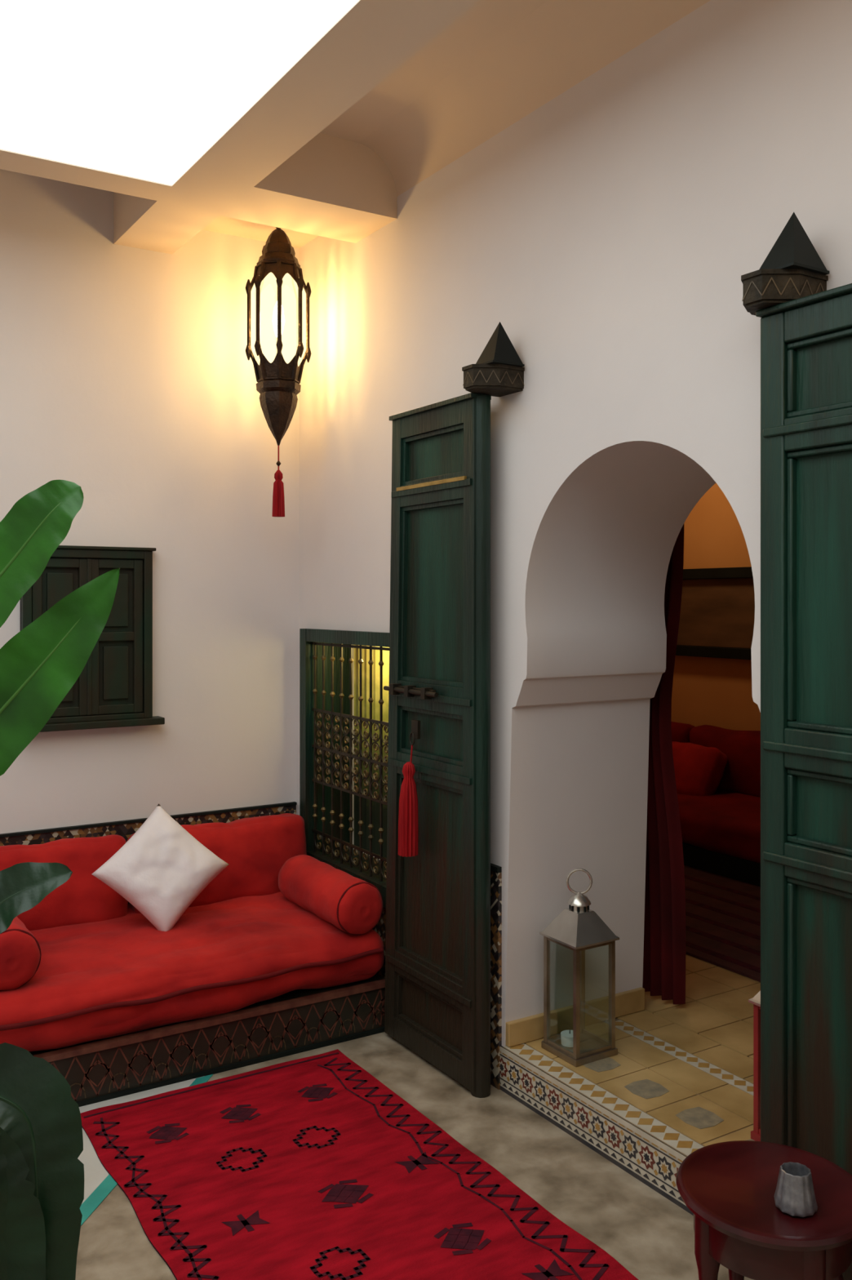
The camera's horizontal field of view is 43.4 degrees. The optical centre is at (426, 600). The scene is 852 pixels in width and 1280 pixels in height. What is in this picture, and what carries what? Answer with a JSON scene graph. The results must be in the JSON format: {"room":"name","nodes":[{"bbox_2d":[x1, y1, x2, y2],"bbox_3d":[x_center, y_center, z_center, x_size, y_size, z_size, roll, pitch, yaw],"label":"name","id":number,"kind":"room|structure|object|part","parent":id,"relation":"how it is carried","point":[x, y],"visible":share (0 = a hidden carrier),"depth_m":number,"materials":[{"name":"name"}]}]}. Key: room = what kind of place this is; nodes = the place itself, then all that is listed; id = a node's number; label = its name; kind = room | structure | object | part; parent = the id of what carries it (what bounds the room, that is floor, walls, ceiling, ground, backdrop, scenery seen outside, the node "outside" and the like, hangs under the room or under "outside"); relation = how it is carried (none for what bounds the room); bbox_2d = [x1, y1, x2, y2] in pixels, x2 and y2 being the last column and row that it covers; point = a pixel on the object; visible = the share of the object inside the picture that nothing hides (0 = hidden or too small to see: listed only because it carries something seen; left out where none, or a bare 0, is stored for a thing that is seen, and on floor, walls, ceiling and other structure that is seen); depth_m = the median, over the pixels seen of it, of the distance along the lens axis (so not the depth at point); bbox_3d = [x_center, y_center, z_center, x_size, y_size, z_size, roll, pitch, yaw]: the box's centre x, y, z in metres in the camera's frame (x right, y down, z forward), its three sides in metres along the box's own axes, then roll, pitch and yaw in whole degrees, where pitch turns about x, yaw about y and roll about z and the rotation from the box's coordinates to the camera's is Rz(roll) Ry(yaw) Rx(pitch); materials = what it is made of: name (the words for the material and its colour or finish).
{"room":"traditional dwelling","nodes":[
{"label":"traditional dwelling","id":0,"kind":"room"},
{"bbox_2d":[0,168,299,834],"bbox_3d":[-2.450,-0.050,3.374,4.450,3.300,0.120,0,0,-32],"label":"wall","id":1,"kind":"structure","parent":0,"point":[127,377],"depth_m":4.20,"materials":[{"name":"paint"}]},
{"bbox_2d":[20,545,164,732],"bbox_3d":[-1.260,0.136,4.008,0.553,0.680,0.075,0,0,-32],"label":"window","id":2,"kind":"structure","parent":1,"relation":"in","point":[113,688],"depth_m":4.05,"materials":[{"name":"green wood"}]},
{"bbox_2d":[0,0,547,253],"bbox_3d":[-0.803,-1.502,0.853,4.350,0.275,5.900,0,0,-32],"label":"ceiling","id":3,"kind":"structure","parent":0,"point":[295,162],"depth_m":3.40,"materials":[{"name":"paint"}]},
{"bbox_2d":[0,0,358,185],"bbox_3d":[-0.782,-1.382,1.120,2.470,0.026,4.130,0,0,-32],"label":"skylight window","id":4,"kind":"structure","parent":3,"relation":"attached to","point":[141,89],"depth_m":2.76,"materials":[{"name":"white glass"}]},
{"bbox_2d":[244,226,311,516],"bbox_3d":[-0.570,-0.906,4.132,0.239,1.162,0.235,0,0,-32],"label":"hanging lantern","id":5,"kind":"object","parent":3,"relation":"hanging from","point":[278,295],"visible":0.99,"depth_m":4.07,"materials":[{"name":"brown metal"}]},
{"bbox_3d":[-0.570,-1.065,4.132,0.200,0.440,0.200,0,0,-32],"label":"glass pane","id":6,"kind":"part","parent":5,"relation":"part of","materials":[{"name":"white glass"}]},
{"bbox_2d":[75,1031,753,1279],"bbox_3d":[-0.803,1.550,0.853,4.350,0.100,5.900,0,0,-32],"label":"floor","id":7,"kind":"structure","parent":0,"point":[652,1237],"depth_m":2.75,"materials":[{"name":"concrete"}]},
{"bbox_2d":[0,480,119,1279],"bbox_3d":[-1.004,0.648,1.746,0.891,1.703,0.461,0,0,21],"label":"banana plant","id":8,"kind":"object","parent":7,"relation":"on","point":[42,1174],"visible":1,"depth_m":1.79,"materials":[{"name":"green plant"}]},
{"bbox_2d":[77,1074,213,1226],"bbox_3d":[-0.938,1.499,2.086,1.835,0.002,1.930,0,0,-32],"label":"rug","id":9,"kind":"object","parent":7,"relation":"on","point":[98,1183],"depth_m":2.85,"materials":[{"name":"white fabric"}]},
{"bbox_2d":[0,813,385,1106],"bbox_3d":[-0.965,1.174,3.704,1.538,0.651,0.914,0,0,-32],"label":"sofa","id":10,"kind":"object","parent":7,"relation":"on","point":[119,1006],"visible":0.68,"depth_m":3.52,"materials":[{"name":"red fabric"}]},
{"bbox_2d":[0,915,41,991],"bbox_3d":[-1.341,1.058,3.333,0.185,0.184,0.498,0,0,-32],"label":"bolster cushion","id":11,"kind":"object","parent":10,"relation":"on","point":[20,954],"visible":0.83,"depth_m":3.14,"materials":[{"name":"red fabric"}]},
{"bbox_2d":[92,803,228,933],"bbox_3d":[-0.925,0.940,3.748,0.431,0.422,0.248,0,0,2],"label":"throw pillow","id":12,"kind":"object","parent":10,"relation":"on","point":[162,868],"visible":1,"depth_m":3.68,"materials":[{"name":"white fabric"}]},
{"bbox_3d":[-0.974,1.240,3.698,1.498,0.235,0.912,0,0,-32],"label":"mattress","id":13,"kind":"part","parent":10,"relation":"part of","materials":[{"name":"red fabric"}]},
{"bbox_2d":[278,854,383,935],"bbox_3d":[-0.355,1.062,3.897,0.185,0.184,0.553,0,0,-32],"label":"bolster cushion","id":14,"kind":"object","parent":10,"relation":"on","point":[354,905],"visible":1,"depth_m":3.74,"materials":[{"name":"red fabric"}]},
{"bbox_2d":[80,1048,638,1279],"bbox_3d":[-0.227,1.494,2.655,0.872,0.009,1.627,0,0,-32],"label":"rug","id":15,"kind":"object","parent":7,"relation":"on","point":[313,1167],"visible":1,"depth_m":2.70,"materials":[{"name":"red fabric"}]},
{"bbox_2d":[499,1045,693,1215],"bbox_3d":[0.518,1.434,2.829,0.008,0.132,1.139,0,0,-32],"label":"step","id":16,"kind":"structure","parent":7,"relation":"on","point":[646,1158],"depth_m":2.92,"materials":[{"name":"multicoloured tile"}]},
{"bbox_2d":[675,1140,851,1279],"bbox_3d":[0.638,1.290,1.977,0.344,0.420,0.344,0,0,-32],"label":"round side table","id":17,"kind":"object","parent":7,"relation":"on","point":[729,1188],"visible":0.95,"depth_m":1.91,"materials":[{"name":"brown wood"}]},
{"bbox_2d":[773,1161,817,1217],"bbox_3d":[0.659,1.046,1.906,0.074,0.068,0.074,0,0,-32],"label":"cup","id":18,"kind":"object","parent":17,"relation":"on","point":[794,1194],"visible":1,"depth_m":1.88,"materials":[{"name":"grey ceramic"}]},
{"bbox_2d":[299,0,851,1046],"bbox_3d":[0.959,-0.050,2.672,0.570,3.300,7.300,0,0,-32],"label":"wall","id":19,"kind":"structure","parent":0,"point":[611,231],"depth_m":3.22,"materials":[{"name":"paint"}]},
{"bbox_2d":[0,801,502,1089],"bbox_3d":[-0.007,1.159,2.123,1.650,0.682,4.600,0,0,-32],"label":"trim","id":20,"kind":"structure","parent":19,"relation":"attached to","point":[123,828],"depth_m":3.90,"materials":[{"name":"tile"}]},
{"bbox_2d":[299,628,389,908],"bbox_3d":[-0.234,0.608,4.012,0.050,0.985,1.000,0,0,-32],"label":"window","id":21,"kind":"structure","parent":19,"relation":"in","point":[308,637],"depth_m":4.18,"materials":[{"name":"green paint"}]},
{"bbox_2d":[316,641,386,880],"bbox_3d":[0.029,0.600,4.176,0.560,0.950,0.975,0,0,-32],"label":"window grille","id":22,"kind":"object","parent":21,"relation":"attached to","point":[346,651],"visible":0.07,"depth_m":4.44,"materials":[{"name":"black metal"}]},
{"bbox_2d":[354,644,389,862],"bbox_3d":[-0.046,0.600,4.128,0.055,0.890,0.915,0,0,-32],"label":"curtain","id":23,"kind":"object","parent":22,"relation":"hanging from","point":[366,652],"visible":0.02,"depth_m":4.40,"materials":[{"name":"yellow fabric"}]},
{"bbox_2d":[383,392,491,1097],"bbox_3d":[0.004,0.437,3.450,0.130,2.126,0.556,0,0,-32],"label":"door","id":24,"kind":"structure","parent":19,"relation":"in","point":[437,1002],"depth_m":3.42,"materials":[{"name":"green paint"}]},
{"bbox_2d":[462,321,524,396],"bbox_3d":[0.195,-0.730,3.202,0.160,0.204,0.148,0,0,-32],"label":"pivot bracket","id":25,"kind":"object","parent":19,"relation":"attached to","point":[499,371],"visible":1,"depth_m":3.16,"materials":[{"name":"brown wood"}]},
{"bbox_2d":[359,0,710,195],"bbox_3d":[1.182,-1.516,1.625,0.170,0.170,5.090,0,0,-32],"label":"trim","id":26,"kind":"structure","parent":19,"relation":"attached to","point":[560,44],"depth_m":3.14,"materials":[{"name":"paint"}]},
{"bbox_2d":[506,986,644,1047],"bbox_3d":[0.766,1.326,2.976,0.563,0.072,1.068,0,0,-32],"label":"baseboard","id":27,"kind":"structure","parent":19,"relation":"attached to","point":[529,1028],"depth_m":3.39,"materials":[{"name":"tile"}]},
{"bbox_2d":[642,524,685,1004],"bbox_3d":[0.824,0.236,3.592,0.056,2.217,0.800,0,0,-32],"label":"curtain","id":28,"kind":"object","parent":19,"relation":"hanging from","point":[664,922],"visible":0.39,"depth_m":3.61,"materials":[{"name":"fabric"}]},
{"bbox_2d":[741,212,830,315],"bbox_3d":[0.761,-0.730,2.302,0.160,0.204,0.147,0,0,-32],"label":"pivot bracket","id":29,"kind":"object","parent":19,"relation":"attached to","point":[793,269],"visible":0.8,"depth_m":2.26,"materials":[{"name":"brown wood"}]},
{"bbox_2d":[755,283,851,1279],"bbox_3d":[0.888,0.437,2.096,0.077,2.126,0.567,0,0,-32],"label":"door","id":30,"kind":"structure","parent":19,"relation":"in","point":[806,341],"depth_m":2.23,"materials":[{"name":"green paint"}]},
{"bbox_2d":[503,1009,755,1156],"bbox_3d":[0.765,1.365,2.975,0.574,0.006,1.070,0,0,-32],"label":"floor","id":31,"kind":"structure","parent":0,"point":[690,1091],"depth_m":3.04,"materials":[{"name":"tile"}]},
{"bbox_2d":[539,868,619,1066],"bbox_3d":[0.464,1.085,3.238,0.170,0.553,0.170,0,0,-32],"label":"lantern","id":32,"kind":"object","parent":31,"relation":"on","point":[578,928],"visible":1,"depth_m":3.21,"materials":[{"name":"metal"}]},
{"bbox_2d":[748,991,760,1141],"bbox_3d":[0.934,1.085,2.686,0.170,0.553,0.170,0,0,-32],"label":"lantern","id":33,"kind":"object","parent":31,"relation":"on","point":[756,1000],"visible":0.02,"depth_m":2.70,"materials":[{"name":"red metal"}]},
{"bbox_2d":[644,954,760,1059],"bbox_3d":[1.299,1.366,4.363,1.794,0.004,3.194,0,0,-32],"label":"floor","id":34,"kind":"structure","parent":0,"point":[719,1011],"depth_m":3.59,"materials":[{"name":"beige tile"}]},
{"bbox_2d":[684,865,760,982],"bbox_3d":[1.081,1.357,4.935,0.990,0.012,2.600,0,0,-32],"label":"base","id":35,"kind":"object","parent":34,"relation":"on","point":[723,913],"visible":0.11,"depth_m":4.51,"materials":[{"name":"wood"}]},
{"bbox_2d":[671,482,760,731],"bbox_3d":[2.559,0.150,5.038,0.100,2.700,5.000,0,0,-32],"label":"wall","id":36,"kind":"structure","parent":0,"point":[717,692],"depth_m":6.31,"materials":[{"name":"orange paint"}]},
{"bbox_2d":[675,566,755,659],"bbox_3d":[1.755,0.070,6.146,0.080,0.520,1.970,0,0,-32],"label":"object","id":37,"kind":"structure","parent":36,"relation":"in","point":[717,613],"depth_m":6.23,"materials":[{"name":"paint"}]},
{"bbox_3d":[1.578,1.434,4.362,2.280,0.131,4.900,0,0,-32],"label":"floor","id":38,"kind":"structure","parent":0,"visible":0},
{"bbox_2d":[671,720,760,886],"bbox_3d":[1.536,1.039,5.814,0.775,0.653,2.212,0,0,-32],"label":"settee","id":39,"kind":"object","parent":38,"relation":"on","point":[717,770],"visible":0.38,"depth_m":5.71,"materials":[{"name":"red fabric"}]}
]}

